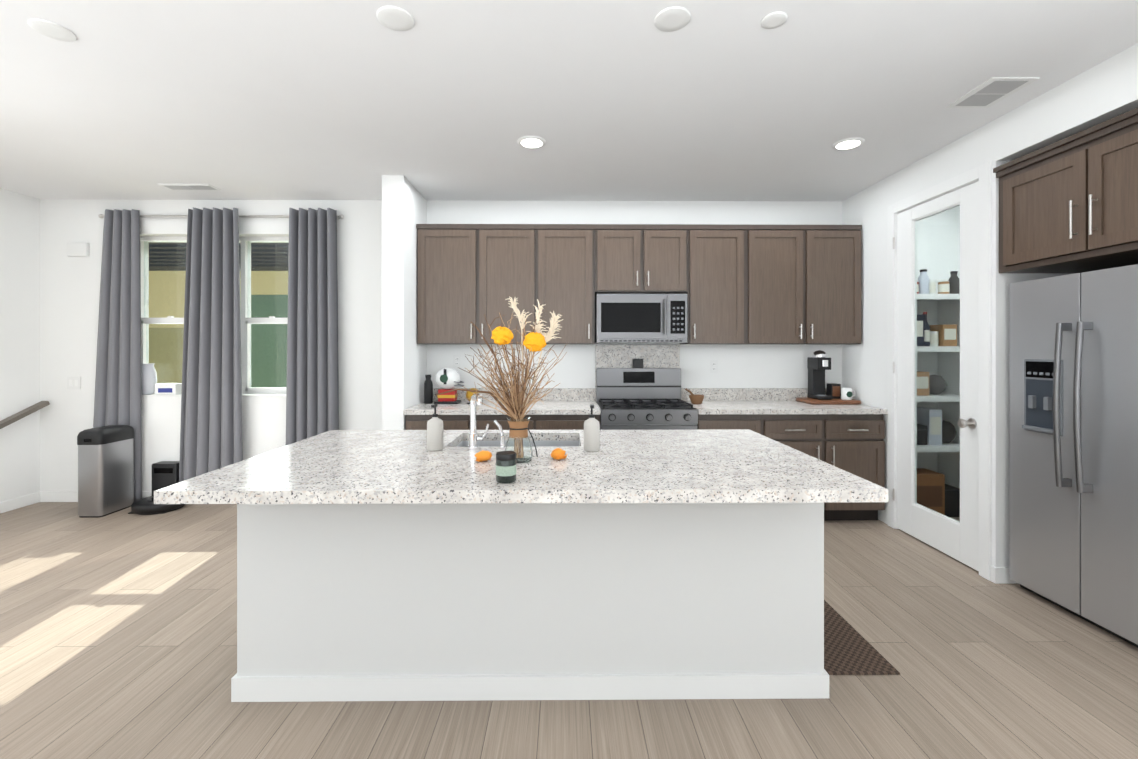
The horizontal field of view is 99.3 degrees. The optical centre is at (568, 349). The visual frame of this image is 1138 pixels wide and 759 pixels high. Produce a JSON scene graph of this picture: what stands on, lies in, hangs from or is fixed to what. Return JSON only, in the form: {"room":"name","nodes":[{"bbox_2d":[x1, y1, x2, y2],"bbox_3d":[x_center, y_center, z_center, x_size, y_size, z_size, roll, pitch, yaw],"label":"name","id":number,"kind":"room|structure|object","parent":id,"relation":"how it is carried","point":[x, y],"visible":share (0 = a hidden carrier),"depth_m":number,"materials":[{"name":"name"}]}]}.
{"room":"kitchen","nodes":[
{"label":"kitchen","id":0,"kind":"room"},
{"bbox_2d":[0,188,39,501],"bbox_3d":[-4.883,0.007,0.832,0.200,2.750,7.130,0,0,0],"label":"wall","id":1,"kind":"structure","parent":0,"point":[19,330],"depth_m":4.23,"materials":[{"name":"white paint"}]},
{"bbox_2d":[0,492,39,513],"bbox_3d":[-4.776,1.334,0.948,0.016,0.095,6.900,0,0,0],"label":"baseboard","id":2,"kind":"structure","parent":1,"relation":"attached to","point":[8,505],"depth_m":4.22,"materials":[{"name":"white wood"}]},
{"bbox_2d":[0,401,49,428],"bbox_3d":[-4.744,0.979,3.170,0.114,1.040,2.411,0,0,0],"label":"stair handrail","id":3,"kind":"object","parent":1,"relation":"attached to","point":[9,420],"visible":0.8,"depth_m":4.17,"materials":[{"name":"brown wood"}]},
{"bbox_2d":[382,175,426,429],"bbox_3d":[-1.386,0.005,4.110,0.172,2.750,0.630,0,0,0],"label":"wall","id":4,"kind":"structure","parent":0,"point":[404,353],"depth_m":3.79,"materials":[{"name":"white paint"}]},
{"bbox_2d":[40,199,841,490],"bbox_3d":[-0.523,0.005,4.542,8.980,2.750,0.220,0,0,0],"label":"wall","id":5,"kind":"structure","parent":0,"point":[69,299],"depth_m":4.42,"materials":[{"name":"white paint"}]},
{"bbox_2d":[67,377,80,388],"bbox_3d":[-4.502,0.300,4.396,0.120,0.116,0.008,0,0,0],"label":"switch plate","id":6,"kind":"object","parent":5,"relation":"attached to","point":[73,382],"visible":1,"depth_m":4.39,"materials":[{"name":"white plastic"}]},
{"bbox_2d":[67,243,88,256],"bbox_3d":[-4.452,-0.910,4.384,0.180,0.120,0.030,0,0,0],"label":"box","id":7,"kind":"object","parent":5,"relation":"attached to","point":[77,249],"visible":0.96,"depth_m":4.37,"materials":[{"name":"white plastic"}]},
{"bbox_2d":[40,491,151,501],"bbox_3d":[-3.128,1.332,4.404,3.308,0.095,0.016,0,0,0],"label":"baseboard","id":8,"kind":"structure","parent":5,"relation":"attached to","point":[45,496],"depth_m":4.39,"materials":[{"name":"white wood"}]},
{"bbox_2d":[140,237,288,395],"bbox_3d":[-3.228,-0.322,4.504,1.870,1.477,0.212,0,0,0],"label":"window frames","id":9,"kind":"structure","parent":5,"relation":"in","point":[247,321],"depth_m":4.54,"materials":[{"name":"white plastic"}]},
{"bbox_2d":[141,363,156,394],"bbox_3d":[-3.888,0.267,4.455,0.157,0.285,0.112,0,0,0],"label":"vase","id":10,"kind":"object","parent":9,"relation":"on","point":[148,377],"visible":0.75,"depth_m":4.42,"materials":[{"name":"ceramic"}]},
{"bbox_2d":[155,383,181,394],"bbox_3d":[-3.698,0.359,4.466,0.190,0.100,0.082,0,0,0],"label":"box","id":11,"kind":"object","parent":9,"relation":"on","point":[168,388],"visible":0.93,"depth_m":4.43,"materials":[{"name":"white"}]},
{"bbox_2d":[98,214,343,219],"bbox_3d":[-3.147,-1.212,4.386,2.210,0.044,0.047,0,0,0],"label":"curtain rod","id":12,"kind":"object","parent":5,"relation":"attached to","point":[341,216],"visible":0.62,"depth_m":4.38,"materials":[{"name":"silver metal"}]},
{"bbox_2d":[93,209,141,500],"bbox_3d":[-4.076,0.054,4.335,0.463,2.622,0.042,0,0,0],"label":"curtain","id":13,"kind":"object","parent":12,"relation":"hanging from","point":[117,400],"visible":0.79,"depth_m":4.33,"materials":[{"name":"grey fabric"}]},
{"bbox_2d":[179,207,242,481],"bbox_3d":[-3.186,0.001,4.303,0.563,2.517,0.080,0,0,0],"label":"curtain","id":14,"kind":"object","parent":12,"relation":"hanging from","point":[211,437],"visible":0.85,"depth_m":4.29,"materials":[{"name":"grey fabric"}]},
{"bbox_2d":[285,208,338,445],"bbox_3d":[-2.299,0.054,4.310,0.484,2.622,0.078,0,0,0],"label":"curtain","id":15,"kind":"object","parent":12,"relation":"hanging from","point":[312,397],"visible":0.83,"depth_m":4.30,"materials":[{"name":"grey fabric"}]},
{"bbox_2d":[453,355,460,367],"bbox_3d":[-1.025,0.103,4.424,0.070,0.116,0.008,0,0,0],"label":"electrical outlet","id":16,"kind":"object","parent":5,"relation":"attached to","point":[456,361],"visible":1,"depth_m":4.42,"materials":[{"name":"white plastic"}]},
{"bbox_2d":[416,224,547,343],"bbox_3d":[-0.750,-0.561,4.264,1.092,1.020,0.327,0,0,0],"label":"upper cabinet","id":17,"kind":"object","parent":5,"relation":"attached to","point":[466,273],"depth_m":4.11,"materials":[{"name":"brown wood"}]},
{"bbox_2d":[548,224,595,343],"bbox_3d":[-0.068,-0.561,4.270,0.571,1.020,0.327,0,0,0],"label":"upper cabinet","id":18,"kind":"object","parent":5,"relation":"attached to","point":[571,247],"depth_m":4.11,"materials":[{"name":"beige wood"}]},
{"bbox_2d":[433,389,826,400],"bbox_3d":[0.601,0.407,4.428,3.796,0.115,0.022,0,0,0],"label":"backsplash","id":19,"kind":"structure","parent":5,"relation":"attached to","point":[555,394],"depth_m":4.42,"materials":[{"name":"grey stone"}]},
{"bbox_2d":[596,224,691,293],"bbox_3d":[0.617,-0.783,4.275,0.795,0.576,0.327,0,0,0],"label":"upper cabinet","id":20,"kind":"object","parent":5,"relation":"attached to","point":[631,258],"depth_m":4.12,"materials":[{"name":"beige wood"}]},
{"bbox_2d":[595,294,686,342],"bbox_3d":[0.612,-0.268,4.205,0.760,0.409,0.420,0,0,0],"label":"microwave","id":21,"kind":"object","parent":20,"relation":"attached to","point":[640,318],"visible":1,"depth_m":4.04,"materials":[{"name":"silver metal"}]},
{"bbox_2d":[676,224,747,343],"bbox_3d":[1.224,-0.561,4.280,0.572,1.020,0.327,0,0,0],"label":"upper cabinet","id":22,"kind":"object","parent":5,"relation":"attached to","point":[717,303],"depth_m":4.12,"materials":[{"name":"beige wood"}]},
{"bbox_2d":[710,360,717,372],"bbox_3d":[1.333,0.152,4.443,0.070,0.116,0.008,0,0,0],"label":"electrical outlet","id":23,"kind":"object","parent":5,"relation":"attached to","point":[713,366],"visible":1,"depth_m":4.44,"materials":[{"name":"white plastic"}]},
{"bbox_2d":[748,225,861,343],"bbox_3d":[2.005,-0.561,4.286,0.990,1.020,0.327,0,0,0],"label":"upper cabinet","id":24,"kind":"object","parent":5,"relation":"attached to","point":[768,284],"depth_m":4.13,"materials":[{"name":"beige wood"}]},
{"bbox_2d":[0,502,1137,758],"bbox_3d":[-0.494,1.412,0.968,8.980,0.060,7.330,0,0,0],"label":"floor","id":25,"kind":"structure","parent":0,"point":[118,634],"depth_m":1.99,"materials":[{"name":"brown wood"}]},
{"bbox_2d":[77,425,133,517],"bbox_3d":[-3.954,1.017,4.134,0.213,0.726,0.332,0,0,0],"label":"trash can","id":26,"kind":"object","parent":25,"relation":"on","point":[105,470],"visible":0.88,"depth_m":4.02,"materials":[{"name":"silver metal"}]},
{"bbox_2d":[128,461,185,514],"bbox_3d":[-3.551,1.194,4.203,0.380,0.372,0.380,0,0,0],"label":"dock","id":27,"kind":"object","parent":25,"relation":"on","point":[165,473],"visible":0.54,"depth_m":4.28,"materials":[{"name":"black plastic"}]},
{"bbox_2d":[405,417,546,429],"bbox_3d":[-0.748,0.942,4.115,1.092,0.875,0.627,0,0,0],"label":"base cabinet","id":28,"kind":"object","parent":25,"relation":"on","point":[411,423],"depth_m":3.81,"materials":[{"name":"brown wood"}]},
{"bbox_2d":[403,401,598,416],"bbox_3d":[-0.525,0.485,4.104,1.538,0.040,0.652,0,0,0],"label":"countertop","id":29,"kind":"structure","parent":28,"relation":"on","point":[547,408],"depth_m":3.82,"materials":[{"name":"white stone"}]},
{"bbox_2d":[424,375,432,403],"bbox_3d":[-1.220,0.339,4.197,0.074,0.250,0.074,0,0,0],"label":"water bottle","id":30,"kind":"object","parent":29,"relation":"on","point":[428,391],"visible":1,"depth_m":4.17,"materials":[{"name":"black plastic"}]},
{"bbox_2d":[434,368,463,403],"bbox_3d":[-1.046,0.310,4.227,0.249,0.308,0.189,0,0,0],"label":"display","id":31,"kind":"object","parent":29,"relation":"on","point":[447,379],"visible":1,"depth_m":4.17,"materials":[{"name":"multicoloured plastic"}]},
{"bbox_2d":[466,388,477,403],"bbox_3d":[-0.830,0.395,4.180,0.124,0.137,0.122,0,0,0],"label":"figurine","id":32,"kind":"object","parent":29,"relation":"on","point":[469,394],"visible":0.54,"depth_m":4.13,"materials":[{"name":"yellow plastic"}]},
{"bbox_2d":[231,505,828,701],"bbox_3d":[-0.151,0.945,2.359,2.358,0.872,0.904,0,0,0],"label":"kitchen island","id":33,"kind":"object","parent":25,"relation":"on","point":[390,565],"depth_m":1.92,"materials":[{"name":"paint"}]},
{"bbox_2d":[154,445,887,504],"bbox_3d":[-0.155,0.488,1.971,2.440,0.044,0.728,0,0,0],"label":"island countertop","id":34,"kind":"structure","parent":33,"relation":"on","point":[289,474],"depth_m":1.77,"materials":[{"name":"white stone"}]},
{"bbox_2d":[427,404,442,450],"bbox_3d":[-0.626,0.359,2.260,0.074,0.212,0.077,0,0,0],"label":"soap dispenser","id":35,"kind":"object","parent":34,"relation":"on","point":[435,433],"visible":1,"depth_m":2.23,"materials":[{"name":"ceramic"}]},
{"bbox_2d":[467,393,488,449],"bbox_3d":[-0.428,0.337,2.351,0.108,0.256,0.212,0,0,0],"label":"faucet","id":36,"kind":"object","parent":34,"relation":"on","point":[474,438],"visible":0.94,"depth_m":2.26,"materials":[{"name":"silver metal"}]},
{"bbox_2d":[475,450,491,461],"bbox_3d":[-0.355,0.443,2.030,0.083,0.044,0.077,0,0,0],"label":"pumpkin","id":37,"kind":"object","parent":34,"relation":"on","point":[482,455],"visible":0.98,"depth_m":2.01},
{"bbox_2d":[494,420,505,448],"bbox_3d":[-0.328,0.399,2.292,0.066,0.131,0.057,0,0,0],"label":"sprayer","id":38,"kind":"object","parent":34,"relation":"on","point":[502,441],"visible":0.85,"depth_m":2.28,"materials":[{"name":"silver metal"}]},
{"bbox_2d":[436,297,566,462],"bbox_3d":[-0.285,0.119,2.028,0.556,0.691,0.270,0,0,0],"label":"dried flower arrangement","id":39,"kind":"object","parent":34,"relation":"on","point":[515,402],"visible":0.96,"depth_m":2.02,"materials":[{"name":"brown plant"}]},
{"bbox_2d":[496,451,515,483],"bbox_3d":[-0.223,0.415,1.717,0.073,0.100,0.073,0,0,0],"label":"candle jar","id":40,"kind":"object","parent":34,"relation":"on","point":[505,467],"visible":1,"depth_m":1.69,"materials":[{"name":"glass"}]},
{"bbox_2d":[550,448,566,459],"bbox_3d":[-0.042,0.443,2.066,0.077,0.044,0.090,0,0,0],"label":"pumpkin","id":41,"kind":"object","parent":34,"relation":"on","point":[557,453],"visible":1,"depth_m":2.05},
{"bbox_2d":[584,404,599,451],"bbox_3d":[0.105,0.359,2.241,0.074,0.212,0.077,0,0,0],"label":"soap dispenser","id":42,"kind":"object","parent":34,"relation":"on","point":[591,434],"visible":1,"depth_m":2.21,"materials":[{"name":"ceramic"}]},
{"bbox_2d":[290,429,781,444],"bbox_3d":[-0.160,0.487,2.580,2.440,0.044,0.490,0,0,0],"label":"island countertop","id":43,"kind":"structure","parent":33,"relation":"on","point":[712,436],"depth_m":2.60,"materials":[{"name":"white stone"}]},
{"bbox_2d":[458,437,577,444],"bbox_3d":[-0.270,0.620,2.525,0.679,0.246,0.404,0,0,0],"label":"sink","id":44,"kind":"object","parent":43,"relation":"in","point":[465,440],"depth_m":2.72,"materials":[{"name":"silver metal"}]},
{"bbox_2d":[547,409,600,429],"bbox_3d":[-0.049,0.942,4.121,0.586,0.875,0.627,0,0,0],"label":"base cabinet","id":45,"kind":"object","parent":25,"relation":"on","point":[553,423],"depth_m":3.82,"materials":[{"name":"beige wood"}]},
{"bbox_2d":[596,359,697,429],"bbox_3d":[0.631,0.730,4.073,0.760,1.300,0.677,0,0,0],"label":"range","id":46,"kind":"object","parent":25,"relation":"on","point":[637,396],"visible":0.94,"depth_m":4.31,"materials":[{"name":"silver metal"}]},
{"bbox_2d":[697,413,774,439],"bbox_3d":[1.310,0.942,4.132,0.588,0.875,0.627,0,0,0],"label":"base cabinet","id":47,"kind":"object","parent":25,"relation":"on","point":[761,423],"depth_m":3.83,"materials":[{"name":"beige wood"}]},
{"bbox_2d":[775,413,886,520],"bbox_3d":[1.977,0.942,4.137,1.050,0.875,0.627,0,0,0],"label":"base cabinet","id":48,"kind":"object","parent":25,"relation":"on","point":[849,438],"depth_m":3.83,"materials":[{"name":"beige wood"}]},
{"bbox_2d":[685,401,886,412],"bbox_3d":[1.759,0.485,4.122,1.486,0.040,0.652,0,0,0],"label":"countertop","id":49,"kind":"structure","parent":48,"relation":"on","point":[706,406],"depth_m":3.91,"materials":[{"name":"white stone"}]},
{"bbox_2d":[685,388,703,403],"bbox_3d":[1.080,0.395,4.165,0.168,0.137,0.130,0,0,0],"label":"mortar","id":50,"kind":"object","parent":49,"relation":"on","point":[696,399],"visible":1,"depth_m":4.13,"materials":[{"name":"brown wood"}]},
{"bbox_2d":[796,397,860,403],"bbox_3d":[2.284,0.448,4.270,0.440,0.032,0.310,0,0,0],"label":"board","id":51,"kind":"object","parent":49,"relation":"on","point":[817,401],"visible":0.75,"depth_m":4.13,"materials":[{"name":"brown wood"}]},
{"bbox_2d":[807,350,831,399],"bbox_3d":[2.219,0.216,4.284,0.116,0.428,0.202,0,0,0],"label":"coffee maker","id":52,"kind":"object","parent":51,"relation":"on","point":[818,363],"visible":1,"depth_m":4.28,"materials":[{"name":"black plastic"}]},
{"bbox_2d":[827,383,840,398],"bbox_3d":[2.369,0.365,4.325,0.080,0.130,0.082,0,0,0],"label":"pod holder","id":53,"kind":"object","parent":51,"relation":"on","point":[834,390],"visible":0.93,"depth_m":4.29,"materials":[{"name":"black plastic"}]},
{"bbox_2d":[841,388,854,399],"bbox_3d":[2.426,0.381,4.196,0.117,0.100,0.085,0,0,0],"label":"mug","id":54,"kind":"object","parent":51,"relation":"on","point":[846,394],"visible":1,"depth_m":4.16,"materials":[{"name":"ceramic"}]},
{"bbox_2d":[824,600,899,674],"bbox_3d":[1.226,1.376,2.660,0.357,0.008,1.215,0,0,0],"label":"rug","id":55,"kind":"object","parent":25,"relation":"on","point":[849,649],"visible":0.23,"depth_m":2.19,"materials":[{"name":"brown fabric"}]},
{"bbox_2d":[917,294,959,488],"bbox_3d":[3.130,0.460,4.131,0.974,1.840,0.357,0,0,0],"label":"shelf unit","id":56,"kind":"object","parent":25,"relation":"on","point":[949,373],"depth_m":4.12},
{"bbox_2d":[917,269,959,516],"bbox_3d":[2.971,0.353,4.100,0.598,2.050,0.301,0,0,0],"label":"goods","id":57,"kind":"object","parent":56,"relation":"on","point":[921,414],"depth_m":4.01,"materials":[{"name":"metal"}]},
{"bbox_2d":[1009,264,1137,646],"bbox_3d":[2.913,0.496,2.370,0.843,1.770,0.910,0,0,0],"label":"fridge","id":58,"kind":"object","parent":25,"relation":"on","point":[1073,543],"visible":1,"depth_m":2.43,"materials":[{"name":"silver metal"}]},
{"bbox_2d":[0,0,1137,200],"bbox_3d":[-0.494,-1.398,0.967,8.980,0.060,7.330,0,0,0],"label":"ceiling","id":59,"kind":"structure","parent":0,"point":[711,100],"depth_m":2.57,"materials":[{"name":"paint"}]},
{"bbox_2d":[28,18,76,41],"bbox_3d":[-2.207,-1.365,2.068,0.144,0.008,0.144,0,0,0],"label":"ceiling speaker","id":60,"kind":"object","parent":59,"relation":"attached to","point":[50,29],"visible":1,"depth_m":2.06,"materials":[{"name":"white plastic"}]},
{"bbox_2d":[158,184,220,189],"bbox_3d":[-3.174,-1.365,4.052,0.410,0.009,0.145,0,0,0],"label":"ceiling vent","id":61,"kind":"object","parent":59,"relation":"in","point":[190,186],"visible":0.98,"depth_m":4.03,"materials":[{"name":"white plastic"}]},
{"bbox_2d":[376,6,413,30],"bbox_3d":[-0.716,-1.365,1.996,0.148,0.008,0.148,0,0,0],"label":"ceiling speaker","id":62,"kind":"object","parent":59,"relation":"attached to","point":[395,18],"visible":1,"depth_m":1.98,"materials":[{"name":"white plastic"}]},
{"bbox_2d":[517,136,545,148],"bbox_3d":[-0.245,-1.365,3.184,0.190,0.008,0.190,0,0,0],"label":"recessed light","id":63,"kind":"object","parent":59,"relation":"in","point":[532,142],"visible":1,"depth_m":3.17,"materials":[{"name":"white plastic"}]},
{"bbox_2d":[654,6,690,31],"bbox_3d":[0.427,-1.365,1.999,0.148,0.008,0.148,0,0,0],"label":"ceiling speaker","id":64,"kind":"object","parent":59,"relation":"attached to","point":[672,19],"visible":1,"depth_m":1.99,"materials":[{"name":"white plastic"}]},
{"bbox_2d":[761,11,786,28],"bbox_3d":[0.850,-1.365,2.005,0.100,0.008,0.100,0,0,0],"label":"ceiling speaker","id":65,"kind":"object","parent":59,"relation":"attached to","point":[773,20],"visible":1,"depth_m":2.00,"materials":[{"name":"white plastic"}]},
{"bbox_2d":[832,137,864,149],"bbox_3d":[1.853,-1.365,3.209,0.190,0.008,0.190,0,0,0],"label":"recessed light","id":66,"kind":"object","parent":59,"relation":"in","point":[848,143],"visible":1,"depth_m":3.19,"materials":[{"name":"white plastic"}]},
{"bbox_2d":[946,77,1038,107],"bbox_3d":[2.238,-1.364,2.569,0.240,0.009,0.290,0,0,0],"label":"ceiling vent","id":67,"kind":"object","parent":59,"relation":"in","point":[989,92],"visible":0.93,"depth_m":2.54,"materials":[{"name":"white plastic"}]},
{"bbox_2d":[917,206,959,471],"bbox_3d":[3.118,0.005,4.352,0.960,2.750,0.080,0,0,0],"label":"wall","id":68,"kind":"structure","parent":0,"point":[933,221],"depth_m":4.30,"materials":[{"name":"white paint"}]},
{"bbox_2d":[842,43,1137,566],"bbox_3d":[2.606,0.007,0.993,0.120,2.750,6.930,0,0,0],"label":"wall","id":69,"kind":"structure","parent":0,"point":[1105,90],"depth_m":2.87,"materials":[{"name":"white paint"}]},
{"bbox_2d":[887,161,991,580],"bbox_3d":[2.549,0.125,3.350,0.198,2.510,0.915,0,0,0],"label":"door","id":70,"kind":"structure","parent":69,"relation":"attached to","point":[967,539],"depth_m":3.18,"materials":[{"name":"white wood"}]},
{"bbox_2d":[990,565,1018,583],"bbox_3d":[2.674,1.333,2.874,0.313,0.095,0.035,0,0,0],"label":"baseboard","id":71,"kind":"structure","parent":69,"relation":"attached to","point":[999,575],"depth_m":2.86,"materials":[{"name":"white wood"}]},
{"bbox_2d":[993,108,1137,272],"bbox_3d":[2.830,-0.764,2.364,0.678,0.620,1.004,0,0,0],"label":"upper cabinet","id":72,"kind":"object","parent":69,"relation":"attached to","point":[1069,204],"visible":0.98,"depth_m":2.44,"materials":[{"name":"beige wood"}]},
{"label":"outside","id":73,"kind":"structure","parent":0,"visible":0},
{"bbox_2d":[149,242,288,386],"bbox_3d":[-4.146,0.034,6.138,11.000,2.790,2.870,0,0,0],"label":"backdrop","id":74,"kind":"structure","parent":73,"point":[157,299],"depth_m":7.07,"materials":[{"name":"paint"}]}
]}

